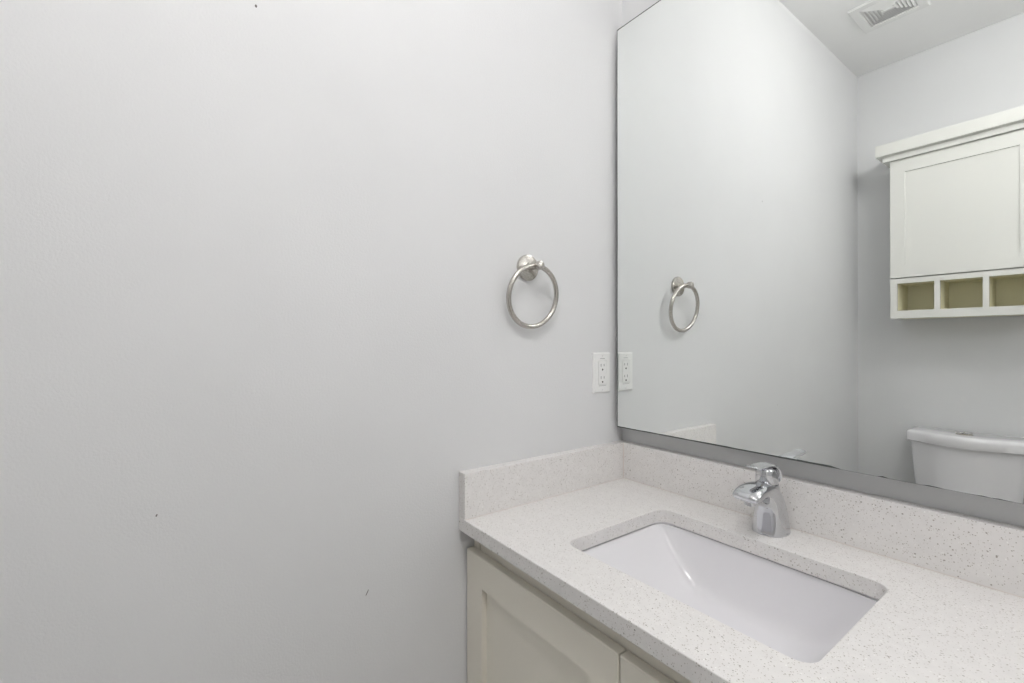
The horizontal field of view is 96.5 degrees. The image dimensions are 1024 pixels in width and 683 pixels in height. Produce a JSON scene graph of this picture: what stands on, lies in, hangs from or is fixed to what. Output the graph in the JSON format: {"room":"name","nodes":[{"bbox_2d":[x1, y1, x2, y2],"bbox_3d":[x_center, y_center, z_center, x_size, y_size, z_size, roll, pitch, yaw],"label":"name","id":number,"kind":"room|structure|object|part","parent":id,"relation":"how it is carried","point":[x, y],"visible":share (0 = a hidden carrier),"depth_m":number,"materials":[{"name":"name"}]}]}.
{"room":"bathroom","nodes":[
{"label":"bathroom","id":0,"kind":"room"},
{"bbox_2d":[0,0,621,682],"bbox_3d":[-0.533,-0.105,0.780,2.266,2.734,0.101,0,0,-37],"label":"wall","id":1,"kind":"structure","parent":0,"point":[259,259],"depth_m":0.81,"materials":[{"name":"paint"}]},
{"bbox_2d":[506,255,558,328],"bbox_3d":[0.054,-0.123,1.117,0.161,0.185,0.057,0,0,-37],"label":"towel ring","id":2,"kind":"object","parent":1,"relation":"attached to","point":[528,267],"visible":1,"depth_m":1.12,"materials":[{"name":"silver metal"}]},
{"bbox_3d":[0.042,-0.183,1.135,0.065,0.065,0.014,0,0,-37],"label":"wall plate","id":3,"kind":"part","parent":2,"relation":"part of","materials":[{"name":"silver metal"}]},
{"bbox_3d":[0.057,-0.183,1.114,0.022,0.022,0.047,0,0,-37],"label":"post","id":4,"kind":"part","parent":2,"relation":"part of","materials":[{"name":"silver metal"}]},
{"bbox_2d":[459,441,622,519],"bbox_3d":[0.101,0.342,1.170,0.528,0.102,0.028,0,0,-37],"label":"backsplash","id":5,"kind":"structure","parent":1,"relation":"attached to","point":[490,489],"depth_m":1.12,"materials":[{"name":"white stone"}]},
{"bbox_2d":[592,352,609,393],"bbox_3d":[0.255,0.088,1.297,0.070,0.114,0.007,0,0,-37],"label":"electrical outlet","id":6,"kind":"object","parent":1,"relation":"attached to","point":[600,361],"visible":1,"depth_m":1.29,"materials":[{"name":"white plastic"}]},
{"bbox_2d":[598,361,605,384],"bbox_3d":[0.256,0.088,1.296,0.032,0.066,0.004,0,0,-37],"label":"receptacle","id":7,"kind":"object","parent":6,"relation":"attached to","point":[601,364],"depth_m":1.29,"materials":[{"name":"white plastic"}]},
{"bbox_2d":[622,0,1023,526],"bbox_3d":[0.897,-0.106,0.670,0.100,2.734,1.780,0,0,-37],"label":"wall","id":8,"kind":"structure","parent":0,"point":[1007,512],"depth_m":0.91,"materials":[{"name":"paint"}]},
{"bbox_2d":[617,0,1023,503],"bbox_3d":[0.749,-0.328,0.750,0.042,1.145,1.443,0,0,-37],"label":"wall mirror","id":9,"kind":"object","parent":8,"relation":"attached to","point":[820,203],"visible":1,"depth_m":0.89,"materials":[{"name":"clear glass"}]},
{"bbox_2d":[618,440,1023,597],"bbox_3d":[0.762,0.341,0.743,0.028,0.102,1.500,0,0,-37],"label":"backsplash","id":10,"kind":"structure","parent":8,"relation":"attached to","point":[988,553],"depth_m":0.85,"materials":[{"name":"white stone"}]},
{"bbox_3d":[0.027,1.300,0.022,2.266,0.080,1.980,0,0,-37],"label":"floor","id":11,"kind":"structure","parent":0,"visible":0},
{"bbox_2d":[467,540,691,682],"bbox_3d":[0.546,0.842,0.588,0.514,0.840,1.485,0,0,-37],"label":"vanity cabinet","id":12,"kind":"object","parent":11,"relation":"on","point":[520,630],"visible":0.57,"depth_m":0.85,"materials":[{"name":"white paint"}]},
{"bbox_3d":[0.036,0.807,0.861,0.019,0.680,0.437,0,0,-37],"label":"door","id":13,"kind":"part","parent":12,"relation":"part of","materials":[{"name":"white paint"}]},
{"bbox_3d":[0.299,0.806,0.506,0.019,0.680,0.440,0,0,-37],"label":"door","id":14,"kind":"part","parent":12,"relation":"part of","materials":[{"name":"white paint"}]},
{"bbox_2d":[459,478,1023,682],"bbox_3d":[0.550,0.406,0.586,0.555,0.029,1.499,0,0,-37],"label":"countertop","id":15,"kind":"structure","parent":12,"relation":"on","point":[925,625],"depth_m":0.69,"materials":[{"name":"white stone"}]},
{"bbox_2d":[582,522,878,662],"bbox_3d":[0.356,0.490,0.811,0.365,0.137,0.484,0,0,-37],"label":"basin","id":16,"kind":"object","parent":15,"relation":"in","point":[801,616],"visible":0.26,"depth_m":0.91,"materials":[{"name":"white ceramic"}]},
{"bbox_2d":[732,462,790,537],"bbox_3d":[0.507,0.318,0.926,0.155,0.147,0.066,0,0,-37],"label":"faucet","id":17,"kind":"object","parent":15,"relation":"on","point":[770,517],"visible":1,"depth_m":0.92,"materials":[{"name":"silver metal"}]},
{"bbox_3d":[0.506,0.267,0.925,0.101,0.044,0.040,0,0,-37],"label":"lever","id":18,"kind":"part","parent":17,"relation":"part of","materials":[{"name":"silver metal"}]},
{"bbox_3d":[0.523,0.272,0.937,0.048,0.036,0.042,0,0,-37],"label":"handle","id":19,"kind":"part","parent":17,"relation":"part of","materials":[{"name":"silver metal"}]}
]}

